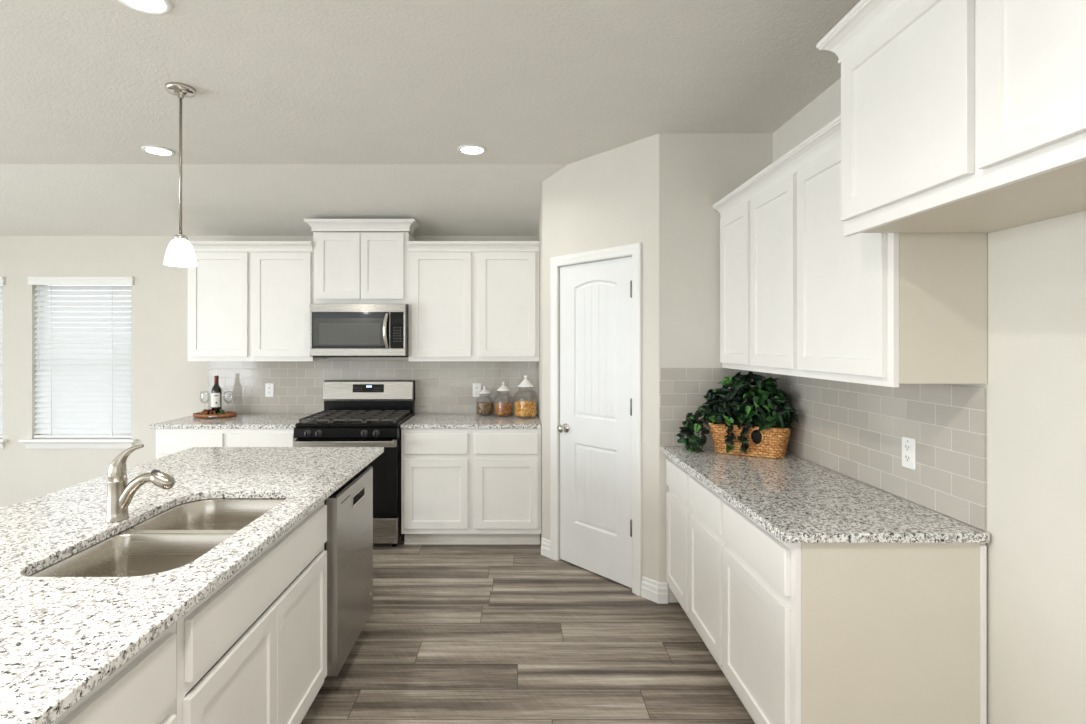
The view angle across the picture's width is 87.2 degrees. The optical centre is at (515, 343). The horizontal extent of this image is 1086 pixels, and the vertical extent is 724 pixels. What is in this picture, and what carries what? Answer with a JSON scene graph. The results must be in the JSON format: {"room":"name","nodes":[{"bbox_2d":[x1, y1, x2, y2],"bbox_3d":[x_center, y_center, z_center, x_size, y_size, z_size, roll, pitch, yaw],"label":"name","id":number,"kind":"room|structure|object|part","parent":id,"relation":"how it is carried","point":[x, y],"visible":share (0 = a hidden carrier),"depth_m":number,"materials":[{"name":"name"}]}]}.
{"room":"kitchen","nodes":[
{"label":"kitchen","id":0,"kind":"room"},
{"bbox_2d":[0,236,537,506],"bbox_3d":[-2.150,0.293,4.940,7.580,2.434,0.140,0,0,0],"label":"wall","id":1,"kind":"structure","parent":0,"point":[166,386],"depth_m":4.87,"materials":[{"name":"paint"}]},
{"bbox_2d":[0,277,4,437],"bbox_3d":[-4.822,0.116,4.887,0.911,1.373,0.086,0,0,0],"label":"window blind","id":2,"kind":"object","parent":1,"relation":"attached to","point":[2,279],"visible":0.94,"depth_m":4.90,"materials":[{"name":"paint"}]},
{"bbox_2d":[0,434,7,448],"bbox_3d":[-4.838,0.165,4.903,0.995,1.456,0.165,0,0,0],"label":"window","id":3,"kind":"structure","parent":1,"relation":"in","point":[2,440],"depth_m":4.85,"materials":[{"name":"paint"}]},
{"bbox_2d":[18,285,136,448],"bbox_3d":[-3.725,0.165,4.903,0.970,1.456,0.165,0,0,0],"label":"window","id":4,"kind":"structure","parent":1,"relation":"in","point":[36,443],"depth_m":4.85,"materials":[{"name":"paint"}]},
{"bbox_3d":[-3.725,0.852,4.883,0.970,0.083,0.125,0,0,0],"label":"sill","id":5,"kind":"part","parent":4,"relation":"part of","materials":[{"name":"paint"}]},
{"bbox_2d":[27,277,132,437],"bbox_3d":[-3.710,0.116,4.887,0.886,1.373,0.086,0,0,0],"label":"window blind","id":6,"kind":"object","parent":4,"relation":"attached to","point":[81,388],"visible":0.97,"depth_m":4.90,"materials":[{"name":"paint"}]},
{"bbox_3d":[-3.970,0.137,4.870,0.006,1.303,0.005,0,0,0],"label":"ladder cord","id":7,"kind":"part","parent":6,"relation":"part of","materials":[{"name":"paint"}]},
{"bbox_3d":[-3.710,0.793,4.900,0.838,0.018,0.044,0,0,0],"label":"rail","id":8,"kind":"part","parent":6,"relation":"part of","materials":[{"name":"paint"}]},
{"bbox_3d":[-3.450,0.137,4.870,0.006,1.303,0.005,0,0,0],"label":"ladder cord","id":9,"kind":"part","parent":6,"relation":"part of","materials":[{"name":"fabric"}]},
{"bbox_2d":[188,241,326,360],"bbox_3d":[-2.143,-0.336,4.676,1.054,0.947,0.385,0,0,0],"label":"upper cabinet","id":10,"kind":"object","parent":1,"relation":"attached to","point":[248,300],"visible":0.8,"depth_m":4.53,"materials":[{"name":"paint"}]},
{"bbox_3d":[-2.362,-0.312,4.527,0.461,0.829,0.019,0,0,0],"label":"door","id":11,"kind":"part","parent":10,"relation":"part of","materials":[{"name":"paint"}]},
{"bbox_3d":[-2.143,-0.771,4.676,1.054,0.075,0.385,0,0,0],"label":"crown moulding","id":12,"kind":"part","parent":10,"relation":"part of","materials":[{"name":"paint"}]},
{"bbox_3d":[-1.859,-0.312,4.527,0.457,0.829,0.019,0,0,0],"label":"door","id":13,"kind":"part","parent":10,"relation":"part of","materials":[{"name":"paint"}]},
{"bbox_2d":[304,219,418,304],"bbox_3d":[-1.235,-0.651,4.675,0.868,0.666,0.387,0,0,0],"label":"upper cabinet","id":14,"kind":"object","parent":1,"relation":"attached to","point":[348,267],"visible":0.91,"depth_m":4.52,"materials":[{"name":"paint"}]},
{"bbox_3d":[-1.409,-0.618,4.526,0.342,0.524,0.019,0,0,0],"label":"door","id":15,"kind":"part","parent":14,"relation":"part of","materials":[{"name":"paint"}]},
{"bbox_2d":[309,304,408,356],"bbox_3d":[-1.232,-0.104,4.619,0.744,0.418,0.494,0,0,0],"label":"microwave","id":16,"kind":"object","parent":14,"relation":"attached to","point":[335,330],"visible":0.99,"depth_m":4.43,"materials":[{"name":"grey metal"}]},
{"bbox_3d":[-1.284,-0.107,4.446,0.603,0.283,0.036,0,0,0],"label":"door glass","id":17,"kind":"part","parent":16,"relation":"part of","materials":[{"name":"grey glass"}]},
{"bbox_3d":[-1.007,-0.105,4.399,0.040,0.264,0.054,0,0,0],"label":"handle","id":18,"kind":"part","parent":16,"relation":"part of","materials":[{"name":"silver metal"}]},
{"bbox_3d":[-0.924,-0.107,4.446,0.104,0.283,0.037,0,0,0],"label":"keypad panel","id":19,"kind":"part","parent":16,"relation":"part of","materials":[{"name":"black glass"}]},
{"bbox_3d":[-0.918,-0.111,4.446,0.116,0.404,0.039,0,0,0],"label":"panel frame","id":20,"kind":"part","parent":16,"relation":"part of","materials":[{"name":"silver metal"}]},
{"bbox_3d":[-1.232,-0.110,4.666,0.744,0.406,0.400,0,0,0],"label":"casing","id":21,"kind":"part","parent":16,"relation":"part of","materials":[{"name":"grey plastic"}]},
{"bbox_3d":[-1.235,-0.604,4.545,0.758,0.572,0.018,0,0,0],"label":"frame","id":22,"kind":"part","parent":14,"relation":"part of","materials":[{"name":"paint"}]},
{"bbox_3d":[-1.235,-0.940,4.592,0.868,0.088,0.222,0,0,0],"label":"crown moulding","id":23,"kind":"part","parent":14,"relation":"part of","materials":[{"name":"paint"}]},
{"bbox_3d":[-1.062,-0.618,4.526,0.340,0.524,0.019,0,0,0],"label":"door","id":24,"kind":"part","parent":14,"relation":"part of","materials":[{"name":"paint"}]},
{"bbox_2d":[208,360,537,413],"bbox_3d":[-1.221,0.367,4.865,2.818,0.454,0.008,0,0,0],"label":"tiled wall","id":25,"kind":"structure","parent":1,"relation":"attached to","point":[441,387],"depth_m":4.86,"materials":[{"name":"grey tile"}]},
{"bbox_2d":[265,383,273,396],"bbox_3d":[-2.100,0.393,4.856,0.072,0.116,0.008,0,0,0],"label":"wall outlet","id":26,"kind":"object","parent":25,"relation":"attached to","point":[269,387],"visible":1,"depth_m":4.85,"materials":[{"name":"plastic"}]},
{"bbox_2d":[473,383,480,396],"bbox_3d":[-0.333,0.393,4.856,0.072,0.116,0.008,0,0,0],"label":"wall outlet","id":27,"kind":"object","parent":25,"relation":"attached to","point":[476,386],"visible":1,"depth_m":4.85,"materials":[{"name":"plastic"}]},
{"bbox_2d":[407,241,539,360],"bbox_3d":[-0.335,-0.336,4.676,1.043,0.947,0.385,0,0,0],"label":"upper cabinet","id":28,"kind":"object","parent":1,"relation":"attached to","point":[469,300],"visible":1,"depth_m":4.53,"materials":[{"name":"paint"}]},
{"bbox_3d":[-0.594,-0.312,4.527,0.475,0.829,0.019,0,0,0],"label":"door","id":29,"kind":"part","parent":28,"relation":"part of","materials":[{"name":"paint"}]},
{"bbox_3d":[-0.335,-0.771,4.511,1.043,0.075,0.055,0,0,0],"label":"crown moulding","id":30,"kind":"part","parent":28,"relation":"part of","materials":[{"name":"paint"}]},
{"bbox_3d":[-0.070,-0.312,4.527,0.452,0.829,0.019,0,0,0],"label":"door","id":31,"kind":"part","parent":28,"relation":"part of","materials":[{"name":"paint"}]},
{"bbox_2d":[0,0,860,235],"bbox_3d":[-2.150,-1.105,0.185,7.580,0.451,9.650,0,0,0],"label":"ceiling","id":32,"kind":"structure","parent":0,"point":[299,110],"depth_m":2.86,"materials":[{"name":"paint"}]},
{"bbox_2d":[118,0,172,14],"bbox_3d":[-1.330,-1.225,2.030,0.184,0.010,0.184,0,0,0],"label":"recessed light","id":33,"kind":"object","parent":32,"relation":"in","point":[154,7],"visible":1,"depth_m":2.06,"materials":[{"name":"paint"}]},
{"bbox_2d":[141,145,174,155],"bbox_3d":[-2.270,-1.225,3.620,0.184,0.010,0.184,0,0,0],"label":"recessed light","id":34,"kind":"object","parent":32,"relation":"in","point":[157,150],"visible":1,"depth_m":3.60,"materials":[{"name":"paint"}]},
{"bbox_2d":[164,82,196,266],"bbox_3d":[-1.612,-0.804,2.740,0.140,0.850,0.140,0,0,0],"label":"pendant light","id":35,"kind":"object","parent":32,"relation":"hanging from","point":[180,252],"visible":1,"depth_m":2.72,"materials":[{"name":"white glass"}]},
{"bbox_3d":[-1.612,-0.853,2.740,0.013,0.654,0.013,0,0,0],"label":"rod","id":36,"kind":"part","parent":35,"relation":"part of","materials":[{"name":"silver metal"}]},
{"bbox_3d":[-1.612,-0.440,2.740,0.140,0.122,0.140,0,0,0],"label":"lamp shade","id":37,"kind":"part","parent":35,"relation":"part of","materials":[{"name":"white glass"}]},
{"bbox_2d":[458,144,486,154],"bbox_3d":[-0.277,-1.225,3.600,0.184,0.010,0.184,0,0,0],"label":"recessed light","id":38,"kind":"object","parent":32,"relation":"in","point":[469,149],"visible":1,"depth_m":3.58,"materials":[{"name":"paint"}]},
{"bbox_2d":[301,534,754,723],"bbox_3d":[-2.150,1.540,0.185,7.580,0.060,9.650,0,0,0],"label":"floor","id":39,"kind":"structure","parent":0,"point":[453,633],"depth_m":2.77,"materials":[{"name":"brown wood"}]},
{"bbox_2d":[51,622,176,723],"bbox_3d":[-1.100,1.069,0.921,0.640,0.882,0.842,0,0,0],"label":"base cabinet","id":40,"kind":"object","parent":39,"relation":"on","point":[142,690],"visible":0.32,"depth_m":1.19,"materials":[{"name":"paint"}]},
{"bbox_3d":[-0.789,1.110,0.931,0.019,0.514,0.762,0,0,0],"label":"door","id":41,"kind":"part","parent":40,"relation":"part of","materials":[{"name":"paint"}]},
{"bbox_2d":[44,501,326,723],"bbox_3d":[-1.100,1.069,1.863,0.640,0.882,1.035,0,0,0],"label":"base cabinet","id":42,"kind":"object","parent":39,"relation":"on","point":[255,651],"visible":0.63,"depth_m":1.78,"materials":[{"name":"paint"}]},
{"bbox_3d":[-0.789,1.110,1.613,0.019,0.514,0.496,0,0,0],"label":"door","id":43,"kind":"part","parent":42,"relation":"part of","materials":[{"name":"paint"}]},
{"bbox_3d":[-0.809,1.019,1.863,0.018,0.782,1.035,0,0,0],"label":"frame","id":44,"kind":"part","parent":42,"relation":"part of","materials":[{"name":"paint"}]},
{"bbox_3d":[-0.789,0.740,1.864,0.019,0.151,0.982,0,0,0],"label":"drawer","id":45,"kind":"part","parent":42,"relation":"part of","materials":[{"name":"paint"}]},
{"bbox_3d":[-0.789,1.110,2.109,0.019,0.514,0.492,0,0,0],"label":"door","id":46,"kind":"part","parent":42,"relation":"part of","materials":[{"name":"paint"}]},
{"bbox_2d":[156,429,296,458],"bbox_3d":[-2.147,1.069,4.536,1.055,0.882,0.648,0,0,0],"label":"base cabinet","id":47,"kind":"object","parent":39,"relation":"on","point":[168,441],"visible":0.2,"depth_m":4.21,"materials":[{"name":"paint"}]},
{"bbox_3d":[-2.410,0.740,4.221,0.480,0.151,0.019,0,0,0],"label":"drawer","id":48,"kind":"part","parent":47,"relation":"part of","materials":[{"name":"paint"}]},
{"bbox_2d":[149,414,311,428],"bbox_3d":[-2.164,0.611,4.535,1.092,0.030,0.650,0,0,0],"label":"countertop","id":49,"kind":"structure","parent":47,"relation":"on","point":[241,421],"depth_m":4.33,"materials":[{"name":"stone"}]},
{"bbox_2d":[193,411,236,417],"bbox_3d":[-2.462,0.578,4.657,0.344,0.028,0.260,0,0,0],"label":"wooden tray","id":50,"kind":"object","parent":49,"relation":"on","point":[228,413],"visible":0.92,"depth_m":4.57,"materials":[{"name":"brown wood"}]},
{"bbox_2d":[199,409,216,414],"bbox_3d":[-2.497,0.552,4.619,0.136,0.047,0.072,0,0,0],"label":"grape bunch","id":51,"kind":"object","parent":50,"relation":"on","point":[205,411],"visible":0.95,"depth_m":4.60,"materials":[{"name":"brown food"}]},
{"bbox_2d":[211,376,221,413],"bbox_3d":[-2.462,0.418,4.685,0.077,0.315,0.078,0,0,0],"label":"wine bottle","id":52,"kind":"object","parent":50,"relation":"on","point":[216,392],"visible":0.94,"depth_m":4.66,"materials":[{"name":"black glass"}]},
{"bbox_3d":[-1.887,0.740,4.221,0.485,0.151,0.019,0,0,0],"label":"drawer","id":53,"kind":"part","parent":47,"relation":"part of","materials":[{"name":"paint"}]},
{"bbox_2d":[324,466,372,678],"bbox_3d":[-1.075,1.074,2.695,0.651,0.872,0.596,0,0,0],"label":"dishwasher","id":54,"kind":"object","parent":39,"relation":"on","point":[348,545],"visible":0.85,"depth_m":2.56,"materials":[{"name":"grey metal"}]},
{"bbox_3d":[-0.750,0.726,2.720,0.002,0.052,0.216,0,0,0],"label":"handle trim","id":55,"kind":"part","parent":54,"relation":"part of","materials":[{"name":"silver metal"}]},
{"bbox_2d":[293,380,414,546],"bbox_3d":[-1.236,0.908,4.471,0.757,1.203,0.775,0,0,0],"label":"gas range","id":56,"kind":"object","parent":39,"relation":"on","point":[356,413],"visible":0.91,"depth_m":4.17,"materials":[{"name":"black metal"}]},
{"bbox_3d":[-1.508,0.648,4.120,0.052,0.052,0.030,0,0,0],"label":"knob","id":57,"kind":"part","parent":56,"relation":"part of","materials":[{"name":"grey plastic"}]},
{"bbox_3d":[-1.428,0.648,4.120,0.052,0.052,0.030,0,0,0],"label":"knob","id":58,"kind":"part","parent":56,"relation":"part of","materials":[{"name":"grey plastic"}]},
{"bbox_3d":[-1.237,0.720,4.092,0.724,0.044,0.018,0,0,0],"label":"handle","id":59,"kind":"part","parent":56,"relation":"part of","materials":[{"name":"silver metal"}]},
{"bbox_3d":[-1.237,0.647,4.173,0.754,0.082,0.079,0,0,0],"label":"control panel","id":60,"kind":"part","parent":56,"relation":"part of","materials":[{"name":"black metal"}]},
{"bbox_3d":[-1.237,0.978,4.185,0.740,0.572,0.054,0,0,0],"label":"oven door","id":61,"kind":"part","parent":56,"relation":"part of","materials":[{"name":"black glass"}]},
{"bbox_2d":[295,413,412,426],"bbox_3d":[-1.237,0.592,4.471,0.754,0.024,0.625,0,0,0],"label":"cooktop","id":62,"kind":"object","parent":56,"relation":"in","point":[302,423],"depth_m":4.21,"materials":[{"name":"black metal"}]},
{"bbox_3d":[-1.098,0.648,4.120,0.052,0.052,0.030,0,0,0],"label":"knob","id":63,"kind":"part","parent":56,"relation":"part of","materials":[{"name":"grey plastic"}]},
{"bbox_3d":[-1.013,0.648,4.120,0.052,0.052,0.030,0,0,0],"label":"knob","id":64,"kind":"part","parent":56,"relation":"part of","materials":[{"name":"grey plastic"}]},
{"bbox_3d":[-1.237,1.365,4.185,0.740,0.186,0.054,0,0,0],"label":"drawer","id":65,"kind":"part","parent":56,"relation":"part of","materials":[{"name":"silver metal"}]},
{"bbox_2d":[401,429,540,543],"bbox_3d":[-0.333,1.069,4.536,1.039,0.882,0.648,0,0,0],"label":"base cabinet","id":66,"kind":"object","parent":39,"relation":"on","point":[459,486],"visible":0.99,"depth_m":4.22,"materials":[{"name":"paint"}]},
{"bbox_3d":[-0.592,0.740,4.221,0.470,0.151,0.019,0,0,0],"label":"drawer","id":67,"kind":"part","parent":66,"relation":"part of","materials":[{"name":"paint"}]},
{"bbox_3d":[-0.592,1.110,4.221,0.470,0.514,0.019,0,0,0],"label":"door","id":68,"kind":"part","parent":66,"relation":"part of","materials":[{"name":"paint"}]},
{"bbox_2d":[400,414,540,428],"bbox_3d":[-0.334,0.611,4.535,1.041,0.030,0.650,0,0,0],"label":"countertop","id":69,"kind":"structure","parent":66,"relation":"on","point":[418,421],"depth_m":4.33,"materials":[{"name":"stone"}]},
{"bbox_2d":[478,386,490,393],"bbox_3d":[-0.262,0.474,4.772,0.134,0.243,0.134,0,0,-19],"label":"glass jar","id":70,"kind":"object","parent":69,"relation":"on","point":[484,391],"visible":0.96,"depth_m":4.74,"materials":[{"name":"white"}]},
{"bbox_2d":[477,402,492,414],"bbox_3d":[-0.261,0.534,4.772,0.124,0.102,0.123,0,0,-22],"label":"snacks","id":71,"kind":"object","parent":70,"relation":"in","point":[483,408],"visible":1,"depth_m":4.72,"materials":[{"name":"brown food"}]},
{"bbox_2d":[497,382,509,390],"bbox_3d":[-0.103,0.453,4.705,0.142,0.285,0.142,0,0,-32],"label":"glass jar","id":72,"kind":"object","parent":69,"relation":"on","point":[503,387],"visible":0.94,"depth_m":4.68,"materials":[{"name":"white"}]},
{"bbox_2d":[495,402,511,415],"bbox_3d":[-0.103,0.534,4.705,0.131,0.101,0.130,0,0,-33],"label":"snacks","id":73,"kind":"object","parent":72,"relation":"in","point":[502,409],"visible":1,"depth_m":4.66,"materials":[{"name":"orange food"}]},
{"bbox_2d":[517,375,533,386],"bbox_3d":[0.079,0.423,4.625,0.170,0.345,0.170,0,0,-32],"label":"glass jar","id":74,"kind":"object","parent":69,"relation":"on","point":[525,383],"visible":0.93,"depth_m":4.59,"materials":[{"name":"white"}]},
{"bbox_2d":[515,400,536,416],"bbox_3d":[0.079,0.523,4.625,0.157,0.128,0.158,0,0,-35],"label":"snacks","id":75,"kind":"object","parent":74,"relation":"in","point":[523,408],"visible":1,"depth_m":4.57,"materials":[{"name":"yellow food"}]},
{"bbox_3d":[-0.070,0.740,4.221,0.467,0.151,0.019,0,0,0],"label":"drawer","id":76,"kind":"part","parent":66,"relation":"part of","materials":[{"name":"paint"}]},
{"bbox_3d":[-0.070,1.110,4.221,0.467,0.514,0.019,0,0,0],"label":"door","id":77,"kind":"part","parent":66,"relation":"part of","materials":[{"name":"paint"}]},
{"bbox_2d":[666,458,985,723],"bbox_3d":[1.179,1.069,2.561,0.622,0.882,1.514,0,0,0],"label":"base cabinet","id":78,"kind":"object","parent":39,"relation":"on","point":[801,633],"visible":0.82,"depth_m":1.81,"materials":[{"name":"paint"}]},
{"bbox_3d":[0.877,0.740,3.101,0.019,0.151,0.390,0,0,0],"label":"drawer","id":79,"kind":"part","parent":78,"relation":"part of","materials":[{"name":"paint"}]},
{"bbox_3d":[0.877,1.110,3.101,0.019,0.514,0.390,0,0,0],"label":"door","id":80,"kind":"part","parent":78,"relation":"part of","materials":[{"name":"paint"}]},
{"bbox_3d":[0.877,1.110,2.649,0.019,0.514,0.442,0,0,0],"label":"door","id":81,"kind":"part","parent":78,"relation":"part of","materials":[{"name":"paint"}]},
{"bbox_3d":[0.877,0.740,2.649,0.019,0.151,0.442,0,0,0],"label":"drawer","id":82,"kind":"part","parent":78,"relation":"part of","materials":[{"name":"paint"}]},
{"bbox_3d":[0.897,1.019,2.564,0.018,0.782,1.508,0,0,0],"label":"frame","id":83,"kind":"part","parent":78,"relation":"part of","materials":[{"name":"paint"}]},
{"bbox_3d":[0.877,0.740,2.116,0.019,0.151,0.553,0,0,0],"label":"drawer","id":84,"kind":"part","parent":78,"relation":"part of","materials":[{"name":"paint"}]},
{"bbox_3d":[0.877,1.110,2.116,0.019,0.514,0.553,0,0,0],"label":"door","id":85,"kind":"part","parent":78,"relation":"part of","materials":[{"name":"paint"}]},
{"bbox_2d":[661,446,989,542],"bbox_3d":[1.166,0.611,2.555,0.648,0.030,1.530,0,0,0],"label":"countertop","id":86,"kind":"structure","parent":78,"relation":"on","point":[795,499],"depth_m":2.12,"materials":[{"name":"grey stone"}]},
{"bbox_2d":[708,422,792,458],"bbox_3d":[1.275,0.514,3.105,0.409,0.162,0.227,0,0,33],"label":"wicker basket","id":87,"kind":"object","parent":86,"relation":"on","point":[772,442],"visible":0.84,"depth_m":3.00,"materials":[{"name":"brown wicker"}]},
{"bbox_2d":[676,371,798,453],"bbox_3d":[1.213,0.371,3.134,0.632,0.442,0.395,0,0,33],"label":"ivy plant","id":88,"kind":"object","parent":87,"relation":"in","point":[735,404],"visible":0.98,"depth_m":3.04,"materials":[{"name":"green plant"}]},
{"bbox_3d":[-1.328,1.069,1.845,0.905,0.882,2.690,0,0,0],"label":"panel","id":89,"kind":"object","parent":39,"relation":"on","visible":0},
{"bbox_2d":[0,447,383,723],"bbox_3d":[-1.317,0.611,1.860,1.106,0.030,2.880,0,0,0],"label":"countertop","id":90,"kind":"structure","parent":89,"relation":"on","point":[61,638],"depth_m":1.55,"materials":[{"name":"stone"}]},
{"bbox_2d":[105,444,175,522],"bbox_3d":[-1.273,0.468,1.935,0.228,0.256,0.068,0,0,0],"label":"kitchen faucet","id":91,"kind":"object","parent":90,"relation":"on","point":[120,494],"visible":1,"depth_m":1.92,"materials":[{"name":"silver metal"}]},
{"bbox_3d":[-1.324,0.394,1.935,0.116,0.109,0.053,0,0,0],"label":"lever","id":92,"kind":"part","parent":91,"relation":"part of","materials":[{"name":"silver metal"}]},
{"bbox_3d":[-1.297,0.506,1.935,0.144,0.142,0.043,0,0,0],"label":"spout","id":93,"kind":"part","parent":91,"relation":"part of","materials":[{"name":"silver metal"}]},
{"bbox_2d":[28,498,285,618],"bbox_3d":[-1.097,0.727,1.881,0.494,0.200,0.909,0,0,0],"label":"sink","id":94,"kind":"object","parent":90,"relation":"in","point":[173,538],"visible":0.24,"depth_m":1.88,"materials":[{"name":"metal"}]},
{"bbox_3d":[-1.099,0.727,1.673,0.439,0.200,0.433,0,0,0],"label":"bowl","id":95,"kind":"part","parent":94,"relation":"part of","materials":[{"name":"metal"}]},
{"bbox_3d":[-1.099,0.717,2.116,0.439,0.180,0.391,0,0,0],"label":"bowl","id":96,"kind":"part","parent":94,"relation":"part of","materials":[{"name":"metal"}]},
{"bbox_2d":[538,194,541,541],"bbox_3d":[0.240,0.165,4.485,0.100,2.690,0.770,0,0,0],"label":"wall","id":97,"kind":"structure","parent":0,"point":[540,220],"depth_m":4.42,"materials":[{"name":"paint"}]},
{"bbox_2d":[542,134,658,581],"bbox_3d":[0.551,0.140,3.747,0.100,2.740,1.005,0,0,-40],"label":"wall","id":98,"kind":"structure","parent":0,"point":[608,199],"depth_m":3.57,"materials":[{"name":"paint"}]},
{"bbox_2d":[557,257,631,587],"bbox_3d":[0.507,0.480,3.725,0.120,2.035,0.646,0,0,-40],"label":"door","id":99,"kind":"structure","parent":98,"relation":"in","point":[595,427],"depth_m":3.73,"materials":[{"name":"paint"}]},
{"bbox_3d":[0.318,0.580,3.911,0.070,0.064,0.064,0,0,-40],"label":"knob","id":100,"kind":"part","parent":99,"relation":"part of","materials":[{"name":"silver metal"}]},
{"bbox_2d":[550,243,641,595],"bbox_3d":[0.497,0.451,3.718,0.020,2.118,0.784,0,0,-40],"label":"door frame","id":101,"kind":"structure","parent":98,"relation":"attached to","point":[635,250],"depth_m":3.46,"materials":[{"name":"paint"}]},
{"bbox_2d":[541,538,659,602],"bbox_3d":[0.509,1.451,3.708,0.016,0.118,1.011,0,0,-40],"label":"baseboard","id":102,"kind":"structure","parent":98,"relation":"attached to","point":[648,586],"depth_m":3.39,"materials":[{"name":"paint"}]},
{"bbox_2d":[659,133,772,601],"bbox_3d":[1.168,0.140,3.380,0.664,2.740,0.100,0,0,0],"label":"wall","id":103,"kind":"structure","parent":0,"point":[697,170],"depth_m":3.33,"materials":[{"name":"paint"}]},
{"bbox_2d":[657,582,667,603],"bbox_3d":[0.854,1.451,3.322,0.060,0.118,0.016,0,0,0],"label":"baseboard","id":104,"kind":"structure","parent":103,"relation":"attached to","point":[662,591],"depth_m":3.32,"materials":[{"name":"paint"}]},
{"bbox_2d":[660,368,770,445],"bbox_3d":[1.164,0.367,3.325,0.648,0.454,0.008,0,0,0],"label":"tiled wall","id":105,"kind":"structure","parent":103,"relation":"attached to","point":[682,390],"depth_m":3.32,"materials":[{"name":"grey tile"}]},
{"bbox_2d":[773,78,1085,723],"bbox_3d":[1.570,0.140,0.115,0.140,2.740,9.510,0,0,0],"label":"wall","id":106,"kind":"structure","parent":0,"point":[1036,384],"depth_m":1.64,"materials":[{"name":"paint"}]},
{"bbox_2d":[713,115,986,386],"bbox_3d":[1.321,-0.335,2.566,0.353,0.946,1.508,0,0,0],"label":"upper cabinet","id":107,"kind":"object","parent":106,"relation":"attached to","point":[800,297],"visible":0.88,"depth_m":2.13,"materials":[{"name":"paint"}]},
{"bbox_3d":[1.190,-0.308,3.103,0.019,0.832,0.390,0,0,0],"label":"door","id":108,"kind":"part","parent":107,"relation":"part of","materials":[{"name":"paint"}]},
{"bbox_3d":[1.190,-0.308,2.651,0.019,0.832,0.442,0,0,0],"label":"door","id":109,"kind":"part","parent":107,"relation":"part of","materials":[{"name":"paint"}]},
{"bbox_3d":[1.173,-0.769,2.566,0.055,0.078,1.508,0,0,0],"label":"crown moulding","id":110,"kind":"part","parent":107,"relation":"part of","materials":[{"name":"paint"}]},
{"bbox_3d":[1.209,-0.302,2.566,0.018,0.880,1.508,0,0,0],"label":"frame","id":111,"kind":"part","parent":107,"relation":"part of","materials":[{"name":"paint"}]},
{"bbox_3d":[1.190,-0.308,2.119,0.019,0.832,0.553,0,0,0],"label":"door","id":112,"kind":"part","parent":107,"relation":"part of","materials":[{"name":"paint"}]},
{"bbox_2d":[772,373,986,529],"bbox_3d":[1.495,0.367,2.567,0.008,0.454,1.503,0,0,0],"label":"tiled wall","id":113,"kind":"structure","parent":106,"relation":"attached to","point":[856,431],"depth_m":2.20,"materials":[{"name":"grey tile"}]},
{"bbox_2d":[902,436,915,469],"bbox_3d":[1.486,0.413,2.160,0.008,0.116,0.072,0,0,0],"label":"wall outlet","id":114,"kind":"object","parent":113,"relation":"attached to","point":[908,444],"visible":1,"depth_m":2.15,"materials":[{"name":"plastic"}]},
{"bbox_2d":[904,454,910,461],"bbox_3d":[1.484,0.433,2.160,0.001,0.028,0.034,0,0,0],"label":"socket","id":115,"kind":"object","parent":114,"relation":"attached to","point":[907,457],"depth_m":2.16,"materials":[{"name":"plastic"}]},
{"bbox_2d":[904,444,910,451],"bbox_3d":[1.484,0.393,2.160,0.001,0.028,0.034,0,0,0],"label":"socket","id":116,"kind":"object","parent":114,"relation":"attached to","point":[907,447],"depth_m":2.16,"materials":[{"name":"plastic"}]},
{"bbox_2d":[816,0,1085,236],"bbox_3d":[1.240,-0.659,1.183,0.517,0.638,1.355,0,0,0],"label":"upper cabinet","id":117,"kind":"object","parent":106,"relation":"attached to","point":[958,116],"visible":1,"depth_m":1.36,"materials":[{"name":"paint"}]},
{"bbox_3d":[1.157,-0.935,1.183,0.352,0.085,1.355,0,0,0],"label":"crown moulding","id":118,"kind":"part","parent":117,"relation":"part of","materials":[{"name":"paint"}]},
{"bbox_3d":[1.026,-0.635,1.535,0.019,0.500,0.498,0,0,0],"label":"door","id":119,"kind":"part","parent":117,"relation":"part of","materials":[{"name":"paint"}]},
{"bbox_3d":[1.026,-0.635,1.000,0.019,0.500,0.508,0,0,0],"label":"door","id":120,"kind":"part","parent":117,"relation":"part of","materials":[{"name":"paint"}]}
]}

